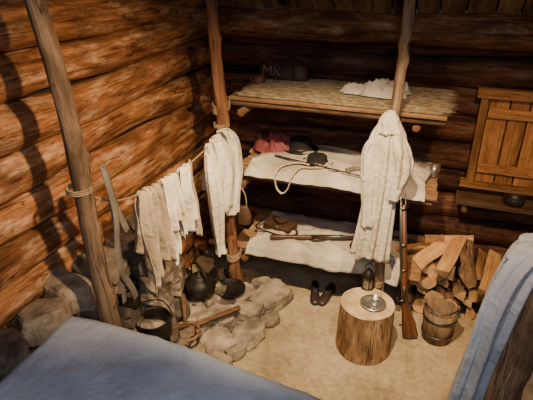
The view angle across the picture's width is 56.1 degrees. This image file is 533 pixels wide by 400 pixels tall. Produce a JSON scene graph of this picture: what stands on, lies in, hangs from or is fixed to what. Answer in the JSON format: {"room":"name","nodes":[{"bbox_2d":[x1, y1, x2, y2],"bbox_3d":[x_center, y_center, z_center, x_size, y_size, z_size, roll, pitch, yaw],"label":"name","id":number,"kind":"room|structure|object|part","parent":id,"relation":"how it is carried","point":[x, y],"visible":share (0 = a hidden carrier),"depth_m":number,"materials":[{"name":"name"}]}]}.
{"room":"dormitory","nodes":[
{"label":"dormitory","id":0,"kind":"room"},
{"bbox_2d":[0,0,214,328],"bbox_3d":[-1.502,-0.206,1.967,0.311,3.992,5.956,9,28,18],"label":"wall","id":1,"kind":"structure","parent":0,"point":[137,79],"depth_m":2.96,"materials":[{"name":"brown wood"}]},
{"bbox_2d":[189,238,532,399],"bbox_3d":[0.569,1.831,2.171,4.700,0.022,6.100,9,28,18],"label":"floor","id":2,"kind":"structure","parent":0,"point":[300,352],"depth_m":3.62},
{"bbox_2d":[23,0,123,327],"bbox_3d":[-0.829,0.289,2.485,0.234,2.468,0.113,5,27,10],"label":"wooden post","id":3,"kind":"object","parent":2,"relation":"on","point":[77,154],"visible":0.73,"depth_m":2.21,"materials":[{"name":"brown wood"}]},
{"bbox_2d":[65,121,229,200],"bbox_3d":[-0.595,-0.265,2.988,0.127,0.245,1.623,10,28,19],"label":"clothesline","id":4,"kind":"object","parent":3,"relation":"attached to","point":[68,187],"visible":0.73,"depth_m":2.38,"materials":[{"name":"fabric"}]},
{"bbox_2d":[133,181,176,297],"bbox_3d":[-0.653,0.203,2.908,0.148,0.658,0.300,9,28,18],"label":"breeches","id":5,"kind":"object","parent":4,"relation":"hanging from","point":[153,235],"visible":0.99,"depth_m":2.83,"materials":[{"name":"beige fabric"}]},
{"bbox_2d":[158,172,187,265],"bbox_3d":[-0.581,0.111,3.076,0.144,0.581,0.201,9,28,18],"label":"stocking","id":6,"kind":"object","parent":4,"relation":"hanging from","point":[171,188],"visible":0.8,"depth_m":3.02,"materials":[{"name":"white fabric"}]},
{"bbox_2d":[176,159,202,236],"bbox_3d":[-0.510,0.017,3.253,0.135,0.550,0.188,10,28,20],"label":"drawers","id":7,"kind":"object","parent":4,"relation":"hanging from","point":[193,219],"visible":0.84,"depth_m":3.21,"materials":[{"name":"white fabric"}]},
{"bbox_2d":[202,128,242,256],"bbox_3d":[-0.337,-0.049,3.625,0.254,0.899,0.452,9,28,18],"label":"shirt","id":8,"kind":"object","parent":4,"relation":"hanging from","point":[222,174],"visible":1,"depth_m":3.50,"materials":[{"name":"white fabric"}]},
{"bbox_2d":[0,214,192,380],"bbox_3d":[-1.014,0.810,3.146,0.530,1.003,2.171,9,28,18],"label":"stones","id":9,"kind":"object","parent":2,"relation":"on","point":[66,294],"visible":0.27,"depth_m":2.80,"materials":[{"name":"grey stone"}]},
{"bbox_2d":[118,276,140,309],"bbox_3d":[-0.867,0.600,3.129,0.152,0.207,0.152,-12,29,-22],"label":"pail","id":10,"kind":"object","parent":9,"relation":"on","point":[130,303],"visible":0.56,"depth_m":3.09,"materials":[{"name":"metal"}]},
{"bbox_2d":[100,163,137,303],"bbox_3d":[-0.726,0.193,2.527,0.038,0.850,0.173,9,28,18],"label":"branch","id":11,"kind":"object","parent":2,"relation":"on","point":[118,219],"visible":1,"depth_m":2.48,"materials":[{"name":"brown wood"}]},
{"bbox_2d":[0,316,320,399],"bbox_3d":[-0.391,1.321,2.140,1.848,0.930,1.125,9,28,18],"label":"blanket","id":12,"kind":"object","parent":2,"relation":"on","point":[82,358],"visible":1,"depth_m":2.24,"materials":[{"name":"fabric"}]},
{"bbox_2d":[141,266,253,347],"bbox_3d":[-0.540,0.886,3.639,0.663,0.571,1.737,9,28,18],"label":"hearth rubble","id":13,"kind":"object","parent":2,"relation":"on","point":[195,308],"depth_m":3.70,"materials":[{"name":"beige stone"}]},
{"bbox_2d":[136,299,172,341],"bbox_3d":[-0.731,0.817,3.228,0.240,0.277,0.240,-12,29,-22],"label":"pot","id":14,"kind":"object","parent":13,"relation":"on","point":[164,331],"visible":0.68,"depth_m":3.23,"materials":[{"name":"black metal"}]},
{"bbox_3d":[-0.547,0.911,3.465,0.188,0.026,0.207,0,27,0],"label":"rope coil","id":15,"kind":"part","parent":13,"relation":"part of","materials":[{"name":"brown fabric"}]},
{"bbox_2d":[184,262,215,300],"bbox_3d":[-0.503,0.619,3.797,0.291,0.276,0.291,9,28,18],"label":"kettle","id":16,"kind":"object","parent":13,"relation":"on","point":[199,285],"visible":1,"depth_m":3.76,"materials":[{"name":"black metal"}]},
{"bbox_2d":[172,293,240,348],"bbox_3d":[-0.505,0.844,3.522,0.432,0.212,0.679,9,28,18],"label":"sticks","id":17,"kind":"object","parent":13,"relation":"on","point":[211,318],"visible":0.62,"depth_m":3.63,"materials":[{"name":"brown wood"}]},
{"bbox_2d":[215,262,245,298],"bbox_3d":[-0.276,0.648,4.087,0.277,0.105,0.432,9,28,18],"label":"skillet","id":18,"kind":"object","parent":13,"relation":"on","point":[235,287],"visible":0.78,"depth_m":4.06,"materials":[{"name":"metal"}]},
{"bbox_2d":[188,277,293,364],"bbox_3d":[-0.299,0.949,3.735,0.700,0.194,1.403,9,28,18],"label":"hearth slabs","id":19,"kind":"object","parent":2,"relation":"on","point":[261,299],"depth_m":3.78},
{"bbox_2d":[310,280,335,305],"bbox_3d":[0.453,0.773,4.169,0.212,0.086,0.258,9,28,18],"label":"shoes","id":20,"kind":"object","parent":2,"relation":"on","point":[315,298],"visible":1,"depth_m":4.14,"materials":[{"name":"leather"}]},
{"bbox_2d":[200,0,452,291],"bbox_3d":[0.427,-0.400,3.817,1.754,2.508,0.828,9,28,18],"label":"bunk bed","id":21,"kind":"object","parent":2,"relation":"on","point":[221,103],"visible":0.39,"depth_m":3.48,"materials":[{"name":"brown wood"}]},
{"bbox_3d":[-0.298,-0.320,3.746,0.203,2.428,0.126,2,27,3],"label":"post corner","id":22,"kind":"part","parent":21,"relation":"part of","materials":[{"name":"brown wood"}]},
{"bbox_2d":[235,187,251,225],"bbox_3d":[-0.182,0.034,3.839,0.136,0.345,0.058,9,28,18],"label":"gourd","id":23,"kind":"object","parent":21,"relation":"hanging from","point":[244,217],"visible":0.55,"depth_m":3.85,"materials":[{"name":"plant"}]},
{"bbox_2d":[209,209,423,285],"bbox_3d":[0.440,0.357,4.236,1.752,0.087,0.672,9,28,18],"label":"shelf","id":24,"kind":"object","parent":21,"relation":"attached to","point":[414,275],"depth_m":4.19,"materials":[{"name":"white fabric"}]},
{"bbox_2d":[200,79,452,125],"bbox_3d":[0.437,-0.747,3.684,1.748,0.089,0.672,9,28,18],"label":"shelf","id":25,"kind":"object","parent":21,"relation":"attached to","point":[248,103],"depth_m":3.40,"materials":[{"name":"brown wood"}]},
{"bbox_2d":[245,211,409,286],"bbox_3d":[0.511,0.339,4.130,1.258,0.160,0.678,9,28,18],"label":"bedding","id":26,"kind":"object","parent":21,"relation":"on","point":[328,255],"visible":0.62,"depth_m":3.98,"materials":[{"name":"white fabric"}]},
{"bbox_2d":[255,216,297,234],"bbox_3d":[0.097,0.221,4.199,0.384,0.078,0.235,17,31,30],"label":"pouch","id":27,"kind":"object","parent":26,"relation":"on","point":[276,223],"visible":0.85,"depth_m":4.17,"materials":[{"name":"brown leather"}]},
{"bbox_2d":[270,234,398,241],"bbox_3d":[0.562,0.319,4.037,1.079,0.082,0.129,1,27,2],"label":"musket","id":28,"kind":"object","parent":26,"relation":"on","point":[315,237],"visible":0.84,"depth_m":4.02,"materials":[{"name":"brown wood"}]},
{"bbox_2d":[244,145,431,201],"bbox_3d":[0.552,-0.264,3.812,1.338,0.104,0.680,9,28,18],"label":"bedding","id":29,"kind":"object","parent":21,"relation":"on","point":[264,165],"visible":0.63,"depth_m":3.70,"materials":[{"name":"white fabric"}]},
{"bbox_2d":[253,131,290,152],"bbox_3d":[0.080,-0.497,4.102,0.365,0.140,0.324,-11,29,-21],"label":"blanket","id":30,"kind":"object","parent":29,"relation":"on","point":[274,142],"visible":0.89,"depth_m":4.05,"materials":[{"name":"fabric"}]},
{"bbox_2d":[274,162,325,193],"bbox_3d":[0.242,-0.173,3.738,0.400,0.184,0.181,-9,28,-17],"label":"rope","id":31,"kind":"object","parent":29,"relation":"on","point":[279,167],"visible":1,"depth_m":3.68,"materials":[{"name":"beige fabric"}]},
{"bbox_2d":[284,135,318,154],"bbox_3d":[0.273,-0.448,4.015,0.294,0.110,0.246,9,28,18],"label":"felt hat","id":32,"kind":"object","parent":29,"relation":"on","point":[299,144],"visible":0.93,"depth_m":3.96,"materials":[{"name":"fabric"}]},
{"bbox_2d":[275,155,360,176],"bbox_3d":[0.394,-0.250,3.700,0.781,0.017,0.014,16,31,30],"label":"ramrod","id":33,"kind":"object","parent":29,"relation":"on","point":[275,155],"visible":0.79,"depth_m":3.70,"materials":[{"name":"wood"}]},
{"bbox_2d":[303,152,333,166],"bbox_3d":[0.385,-0.308,3.803,0.246,0.080,0.218,9,28,18],"label":"pouch","id":34,"kind":"object","parent":29,"relation":"on","point":[317,158],"visible":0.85,"depth_m":3.76,"materials":[{"name":"leather"}]},
{"bbox_2d":[345,167,360,172],"bbox_3d":[0.657,-0.211,3.652,0.168,0.046,0.088,9,28,18],"label":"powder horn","id":35,"kind":"object","parent":29,"relation":"on","point":[350,169],"visible":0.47,"depth_m":3.65,"materials":[{"name":"beige"}]},
{"bbox_2d":[240,143,440,205],"bbox_3d":[0.440,-0.240,3.937,1.753,0.091,0.672,9,28,18],"label":"shelf","id":36,"kind":"object","parent":21,"relation":"attached to","point":[431,184],"depth_m":3.67,"materials":[{"name":"white fabric"}]},
{"bbox_2d":[236,78,460,116],"bbox_3d":[0.580,-0.762,3.608,1.557,0.047,0.648,9,28,18],"label":"mat","id":37,"kind":"object","parent":21,"relation":"on","point":[430,101],"visible":0.79,"depth_m":3.50,"materials":[{"name":"beige wicker"}]},
{"bbox_2d":[250,74,264,82],"bbox_3d":[-0.062,-0.929,3.835,0.099,0.050,0.107,9,28,18],"label":"clay cup","id":38,"kind":"object","parent":37,"relation":"on","point":[258,78],"visible":1,"depth_m":3.81,"materials":[{"name":"brown ceramic"}]},
{"bbox_2d":[259,58,309,80],"bbox_3d":[0.135,-1.026,3.922,0.400,0.152,0.173,9,28,18],"label":"leather satchel","id":39,"kind":"object","parent":37,"relation":"on","point":[272,68],"visible":0.99,"depth_m":3.87,"materials":[{"name":"black leather"}]},
{"bbox_2d":[339,82,362,94],"bbox_3d":[0.630,-0.795,3.533,0.211,0.071,0.131,-5,27,-11],"label":"linen cloth","id":40,"kind":"object","parent":37,"relation":"on","point":[349,88],"visible":0.94,"depth_m":3.52,"materials":[{"name":"white fabric"}]},
{"bbox_2d":[360,78,411,98],"bbox_3d":[0.815,-0.791,3.475,0.388,0.117,0.235,9,28,18],"label":"linen cloth","id":41,"kind":"object","parent":37,"relation":"on","point":[381,88],"visible":0.74,"depth_m":3.45,"materials":[{"name":"white fabric"}]},
{"bbox_2d":[349,110,413,263],"bbox_3d":[0.765,-0.051,3.307,0.360,1.090,0.177,9,28,18],"label":"coat","id":42,"kind":"object","parent":21,"relation":"hanging from","point":[387,162],"visible":1,"depth_m":3.23,"materials":[{"name":"white fabric"}]},
{"bbox_3d":[0.828,-0.169,3.355,0.126,2.508,0.087,9,28,18],"label":"post","id":43,"kind":"part","parent":21,"relation":"part of","materials":[{"name":"brown wood"}]},
{"bbox_2d":[430,165,438,177],"bbox_3d":[1.234,-0.215,3.683,0.057,0.080,0.073,9,28,18],"label":"cup","id":44,"kind":"object","parent":21,"relation":"on","point":[434,168],"visible":0.98,"depth_m":3.66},
{"bbox_2d":[335,287,394,364],"bbox_3d":[0.706,0.895,3.594,0.401,0.393,0.400,9,28,18],"label":"stool","id":45,"kind":"object","parent":2,"relation":"on","point":[363,336],"visible":0.95,"depth_m":3.46,"materials":[{"name":"brown wood"}]},
{"bbox_2d":[360,259,375,290],"bbox_3d":[0.749,0.538,3.648,0.100,0.254,0.151,9,28,18],"label":"hanging lantern","id":46,"kind":"object","parent":45,"relation":"on","point":[368,276],"visible":0.94,"depth_m":3.61,"materials":[{"name":"metal"}]},
{"bbox_2d":[360,294,385,310],"bbox_3d":[0.742,0.720,3.481,0.180,0.016,0.180,9,28,18],"label":"plate","id":47,"kind":"object","parent":45,"relation":"on","point":[366,299],"visible":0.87,"depth_m":3.48,"materials":[{"name":"silver metal"}]},
{"bbox_2d":[370,295,379,305],"bbox_3d":[0.751,0.701,3.469,0.061,0.050,0.080,9,28,18],"label":"cup","id":48,"kind":"object","parent":47,"relation":"on","point":[374,301],"visible":1,"depth_m":3.46,"materials":[{"name":"grey metal"}]},
{"bbox_2d":[396,193,417,337],"bbox_3d":[0.993,0.485,3.490,0.276,1.189,0.094,9,28,18],"label":"musket","id":49,"kind":"object","parent":2,"relation":"on","point":[409,329],"visible":0.98,"depth_m":3.54,"materials":[{"name":"brown wood"}]},
{"bbox_2d":[421,298,460,345],"bbox_3d":[1.277,0.885,3.695,0.252,0.312,0.252,9,28,18],"label":"wooden bucket","id":50,"kind":"object","parent":2,"relation":"on","point":[440,316],"visible":1,"depth_m":3.65,"materials":[{"name":"wood"}]},
{"bbox_2d":[396,234,501,319],"bbox_3d":[1.434,0.579,3.984,0.876,0.654,0.597,9,28,18],"label":"firewood pile","id":51,"kind":"object","parent":2,"relation":"on","point":[449,269],"visible":0.83,"depth_m":3.85,"materials":[{"name":"brown wood"}]},
{"bbox_2d":[483,288,532,399],"bbox_3d":[1.355,0.852,2.734,0.198,1.238,0.210,-8,28,-16],"label":"log post","id":52,"kind":"object","parent":2,"relation":"on","point":[513,370],"visible":0.54,"depth_m":2.66,"materials":[{"name":"brown wood"}]},
{"bbox_2d":[446,233,532,399],"bbox_3d":[1.256,0.756,2.654,0.557,1.201,0.236,-3,27,-7],"label":"blanket","id":53,"kind":"object","parent":52,"relation":"hanging from","point":[510,286],"visible":1,"depth_m":2.47,"materials":[{"name":"blue fabric"}]},
{"bbox_2d":[201,34,532,261],"bbox_3d":[1.483,-0.283,4.080,4.633,2.242,0.308,9,28,18],"label":"wall","id":54,"kind":"structure","parent":0,"point":[462,71],"depth_m":4.06,"materials":[{"name":"brown wood"}]},
{"bbox_2d":[455,190,532,214],"bbox_3d":[1.886,0.068,3.800,0.860,0.086,0.228,9,28,18],"label":"wall shelf","id":55,"kind":"object","parent":54,"relation":"attached to","point":[463,198],"visible":0.96,"depth_m":3.82,"materials":[{"name":"brown wood"}]},
{"bbox_2d":[504,193,526,206],"bbox_3d":[1.860,0.003,3.754,0.156,0.068,0.156,9,28,18],"label":"wooden bowl","id":56,"kind":"object","parent":55,"relation":"on","point":[512,200],"visible":1,"depth_m":3.74,"materials":[{"name":"wood"}]},
{"bbox_2d":[459,87,532,195],"bbox_3d":[1.876,-0.410,3.662,0.760,0.768,0.092,9,28,18],"label":"window shutter","id":57,"kind":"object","parent":54,"relation":"in","point":[500,99],"depth_m":3.71,"materials":[{"name":"brown wood"}]},
{"bbox_2d":[203,0,532,14],"bbox_3d":[0.555,-1.050,0.653,4.783,2.185,6.066,9,28,18],"label":"ceiling","id":58,"kind":"structure","parent":0,"point":[525,7],"depth_m":3.75,"materials":[{"name":"brown wood"}]},
{"bbox_3d":[2.556,0.467,0.621,0.284,4.009,5.608,9,28,18],"label":"wall","id":59,"kind":"structure","parent":0,"visible":0},
{"bbox_2d":[192,4,532,51],"bbox_3d":[1.409,-1.140,3.367,4.168,0.261,0.255,9,28,18],"label":"log beam","id":60,"kind":"structure","parent":59,"relation":"attached to","point":[498,31],"depth_m":3.50,"materials":[{"name":"brown wood"}]}
]}

